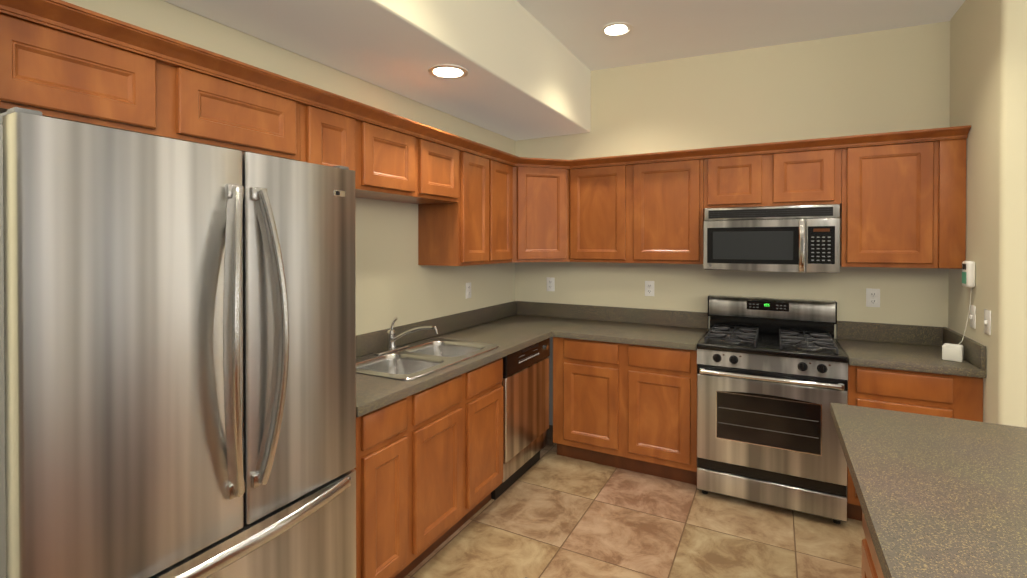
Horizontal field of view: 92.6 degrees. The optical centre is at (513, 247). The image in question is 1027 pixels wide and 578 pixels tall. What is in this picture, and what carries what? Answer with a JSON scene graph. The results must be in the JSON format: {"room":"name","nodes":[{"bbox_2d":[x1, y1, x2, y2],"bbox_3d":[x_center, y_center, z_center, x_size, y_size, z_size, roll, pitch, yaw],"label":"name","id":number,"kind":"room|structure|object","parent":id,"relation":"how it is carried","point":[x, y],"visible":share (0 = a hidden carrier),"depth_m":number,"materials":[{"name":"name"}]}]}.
{"room":"kitchen","nodes":[
{"label":"kitchen","id":0,"kind":"room"},
{"bbox_2d":[62,0,514,334],"bbox_3d":[-1.892,0.006,0.832,0.120,3.020,8.120,0,0,28],"label":"wall","id":1,"kind":"structure","parent":0,"point":[394,279],"depth_m":2.83,"materials":[{"name":"paint"}]},
{"bbox_2d":[0,14,307,161],"bbox_3d":[-1.208,-0.470,1.627,0.328,0.240,0.942,0,0,28],"label":"upper cabinet","id":2,"kind":"object","parent":1,"relation":"attached to","point":[54,73],"depth_m":1.45,"materials":[{"name":"brown wood"}]},
{"bbox_2d":[308,106,463,205],"bbox_3d":[-0.723,-0.434,2.538,0.328,0.325,1.118,0,0,28],"label":"upper cabinet","id":3,"kind":"object","parent":1,"relation":"attached to","point":[463,200],"depth_m":2.42,"materials":[{"name":"brown wood"}]},
{"bbox_2d":[418,152,512,265],"bbox_3d":[-0.297,-0.247,3.338,0.328,0.710,0.688,0,0,28],"label":"upper cabinet","id":4,"kind":"object","parent":1,"relation":"attached to","point":[480,231],"depth_m":3.11,"materials":[{"name":"brown wood"}]},
{"bbox_2d":[466,282,470,298],"bbox_3d":[-0.331,0.314,3.623,0.008,0.116,0.072,0,0,28],"label":"electrical outlet","id":5,"kind":"object","parent":1,"relation":"attached to","point":[468,290],"visible":1,"depth_m":3.62,"materials":[{"name":"white plastic"}]},
{"bbox_2d":[163,0,590,140],"bbox_3d":[-1.563,-1.202,0.580,0.690,0.600,8.000,0,0,28],"label":"ceiling","id":6,"kind":"structure","parent":0,"point":[528,76],"depth_m":2.50,"materials":[{"name":"paint"}]},
{"bbox_2d":[428,64,467,78],"bbox_3d":[-0.339,-0.922,2.547,0.206,0.028,0.206,0,0,28],"label":"recessed light","id":7,"kind":"object","parent":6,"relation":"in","point":[447,71],"visible":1,"depth_m":2.54,"materials":[{"name":"white glass"}]},
{"bbox_2d":[404,425,865,577],"bbox_3d":[1.486,1.548,0.675,9.000,0.060,11.000,0,0,28],"label":"floor","id":8,"kind":"structure","parent":0,"point":[550,513],"depth_m":2.57,"materials":[{"name":"tile"}]},
{"bbox_2d":[0,107,355,577],"bbox_3d":[-1.030,0.608,1.527,0.711,1.806,0.910,0,0,28],"label":"refrigerator","id":9,"kind":"object","parent":8,"relation":"on","point":[177,358],"visible":1,"depth_m":1.25,"materials":[{"name":"grey metal"}]},
{"bbox_2d":[354,358,502,577],"bbox_3d":[-0.590,1.066,2.506,0.604,0.875,1.170,0,0,28],"label":"base cabinet","id":10,"kind":"object","parent":8,"relation":"on","point":[429,470],"visible":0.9,"depth_m":2.23,"materials":[{"name":"brown wood"}]},
{"bbox_2d":[356,303,575,416],"bbox_3d":[-0.280,0.547,3.057,0.630,0.155,2.439,0,0,28],"label":"countertop","id":11,"kind":"structure","parent":10,"relation":"on","point":[508,328],"depth_m":3.05,"materials":[{"name":"grey stone"}]},
{"bbox_2d":[373,317,437,354],"bbox_3d":[-0.565,0.481,2.695,0.327,0.196,0.240,0,0,28],"label":"faucet","id":12,"kind":"object","parent":11,"relation":"on","point":[391,340],"visible":1,"depth_m":2.73,"materials":[{"name":"silver metal"}]},
{"bbox_2d":[356,338,498,380],"bbox_3d":[-0.492,0.667,2.667,0.518,0.174,0.852,0,0,28],"label":"sink","id":13,"kind":"object","parent":11,"relation":"in","point":[416,360],"visible":0.42,"depth_m":2.66,"materials":[{"name":"silver metal"}]},
{"bbox_2d":[484,301,571,312],"bbox_3d":[0.147,0.541,3.858,0.450,0.155,0.622,0,0,28],"label":"backsplash","id":14,"kind":"structure","parent":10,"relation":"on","point":[539,306],"depth_m":4.15,"materials":[{"name":"grey stone"}]},
{"bbox_2d":[491,338,549,499],"bbox_3d":[-0.153,1.062,3.301,0.614,0.872,0.630,0,0,28],"label":"dishwasher","id":15,"kind":"object","parent":8,"relation":"on","point":[525,383],"visible":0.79,"depth_m":3.11,"materials":[{"name":"silver metal"}]},
{"bbox_2d":[553,337,696,484],"bbox_3d":[0.838,1.059,3.504,0.966,0.875,0.604,0,0,28],"label":"base cabinet","id":16,"kind":"object","parent":8,"relation":"on","point":[631,407],"visible":0.9,"depth_m":3.24,"materials":[{"name":"brown wood"}]},
{"bbox_2d":[552,305,707,349],"bbox_3d":[0.842,0.544,3.487,0.945,0.155,0.622,0,0,28],"label":"countertop","id":17,"kind":"structure","parent":16,"relation":"on","point":[636,326],"depth_m":3.59,"materials":[{"name":"grey stone"}]},
{"bbox_2d":[697,295,847,523],"bbox_3d":[1.575,0.920,3.037,0.758,1.160,0.716,0,0,28],"label":"range","id":18,"kind":"object","parent":8,"relation":"on","point":[772,379],"visible":1,"depth_m":2.81,"materials":[{"name":"grey metal"}]},
{"bbox_2d":[847,364,982,520],"bbox_3d":[2.189,1.064,2.784,0.550,0.875,0.604,0,0,28],"label":"base cabinet","id":19,"kind":"object","parent":8,"relation":"on","point":[946,395],"visible":0.35,"depth_m":2.52,"materials":[{"name":"brown wood"}]},
{"bbox_2d":[836,321,985,377],"bbox_3d":[2.185,0.549,2.772,0.550,0.155,0.622,0,0,28],"label":"countertop","id":20,"kind":"structure","parent":19,"relation":"on","point":[916,348],"depth_m":2.79,"materials":[{"name":"grey stone"}]},
{"bbox_2d":[942,343,963,361],"bbox_3d":[2.306,0.548,2.576,0.072,0.081,0.080,0,1,-42],"label":"box","id":21,"kind":"object","parent":20,"relation":"on","point":[952,352],"visible":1,"depth_m":2.55,"materials":[{"name":"beige plastic"}]},
{"bbox_2d":[515,21,949,424],"bbox_3d":[1.369,-0.015,3.627,3.005,3.020,0.120,0,0,28],"label":"wall","id":22,"kind":"structure","parent":0,"point":[891,80],"depth_m":3.38,"materials":[{"name":"paint"}]},
{"bbox_2d":[512,167,569,261],"bbox_3d":[0.145,-0.251,3.851,0.627,0.710,0.627,0,0,28],"label":"upper cabinet","id":23,"kind":"object","parent":22,"relation":"attached to","point":[541,214],"visible":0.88,"depth_m":3.63,"materials":[{"name":"brown wood"}]},
{"bbox_2d":[547,277,554,290],"bbox_3d":[0.310,0.306,4.119,0.072,0.116,0.008,0,0,28],"label":"electrical outlet","id":24,"kind":"object","parent":22,"relation":"attached to","point":[550,283],"visible":1,"depth_m":4.11,"materials":[{"name":"white plastic"}]},
{"bbox_2d":[570,159,705,263],"bbox_3d":[0.911,-0.249,3.611,0.946,0.710,0.328,0,0,28],"label":"upper cabinet","id":25,"kind":"object","parent":22,"relation":"attached to","point":[647,212],"depth_m":3.44,"materials":[{"name":"brown wood"}]},
{"bbox_2d":[645,281,653,295],"bbox_3d":[1.035,0.309,3.733,0.072,0.116,0.008,0,0,28],"label":"electrical outlet","id":26,"kind":"object","parent":22,"relation":"attached to","point":[649,288],"visible":1,"depth_m":3.73,"materials":[{"name":"white plastic"}]},
{"bbox_2d":[706,148,845,208],"bbox_3d":[1.668,-0.432,3.207,0.765,0.338,0.328,0,0,28],"label":"upper cabinet","id":27,"kind":"object","parent":22,"relation":"attached to","point":[816,177],"depth_m":3.04,"materials":[{"name":"brown wood"}]},
{"bbox_2d":[704,204,839,272],"bbox_3d":[1.636,-0.056,3.150,0.737,0.398,0.461,0,0,28],"label":"microwave","id":28,"kind":"object","parent":27,"relation":"attached to","point":[803,238],"visible":1,"depth_m":2.98,"materials":[{"name":"grey metal"}]},
{"bbox_2d":[866,288,879,306],"bbox_3d":[2.257,0.314,3.081,0.072,0.116,0.008,0,0,28],"label":"electrical outlet","id":29,"kind":"object","parent":22,"relation":"attached to","point":[872,297],"visible":1,"depth_m":3.08,"materials":[{"name":"white plastic"}]},
{"bbox_2d":[840,138,966,268],"bbox_3d":[2.252,-0.244,2.897,0.555,0.710,0.328,0,0,28],"label":"upper cabinet","id":30,"kind":"object","parent":22,"relation":"attached to","point":[902,205],"depth_m":2.75,"materials":[{"name":"brown wood"}]},
{"bbox_2d":[516,0,964,70],"bbox_3d":[1.486,-1.387,0.653,9.000,0.430,11.000,0,0,28],"label":"ceiling","id":31,"kind":"structure","parent":0,"point":[664,30],"depth_m":3.00,"materials":[{"name":"paint"}]},
{"bbox_2d":[601,22,632,36],"bbox_3d":[0.663,-1.409,3.148,0.206,0.028,0.206,0,0,28],"label":"recessed light","id":32,"kind":"object","parent":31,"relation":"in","point":[615,29],"visible":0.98,"depth_m":3.15,"materials":[{"name":"white glass"}]},
{"bbox_2d":[948,0,1026,427],"bbox_3d":[2.441,-0.006,2.551,0.100,3.020,0.770,0,0,28],"label":"wall","id":33,"kind":"structure","parent":0,"point":[988,71],"depth_m":2.28,"materials":[{"name":"paint"}]},
{"bbox_2d":[0,0,970,168],"bbox_3d":[0.564,-0.607,1.888,2.588,0.056,3.071,0,0,28],"label":"crown molding","id":34,"kind":"structure","parent":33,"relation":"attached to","point":[70,19],"depth_m":2.00,"materials":[{"name":"brown wood"}]},
{"bbox_2d":[962,261,974,287],"bbox_3d":[2.359,0.136,2.545,0.036,0.136,0.090,0,0,28],"label":"thermostat","id":35,"kind":"object","parent":33,"relation":"attached to","point":[968,273],"visible":1,"depth_m":2.51,"materials":[{"name":"white plastic"}]},
{"bbox_2d":[958,288,971,344],"bbox_3d":[2.352,0.359,2.562,0.054,0.312,0.023,0,0,28],"label":"cord","id":36,"kind":"object","parent":35,"relation":"hanging from","point":[968,316],"visible":0.85,"depth_m":2.55,"materials":[{"name":"beige plastic"}]},
{"bbox_2d":[969,305,975,328],"bbox_3d":[2.363,0.354,2.533,0.016,0.116,0.072,0,0,28],"label":"light switch","id":37,"kind":"object","parent":33,"relation":"attached to","point":[972,316],"visible":0.98,"depth_m":2.53,"materials":[{"name":"white plastic"}]},
{"bbox_2d":[984,309,990,334],"bbox_3d":[2.269,0.355,2.356,0.016,0.116,0.072,0,0,28],"label":"light switch","id":38,"kind":"object","parent":33,"relation":"attached to","point":[987,321],"visible":1,"depth_m":2.35,"materials":[{"name":"white plastic"}]}
]}

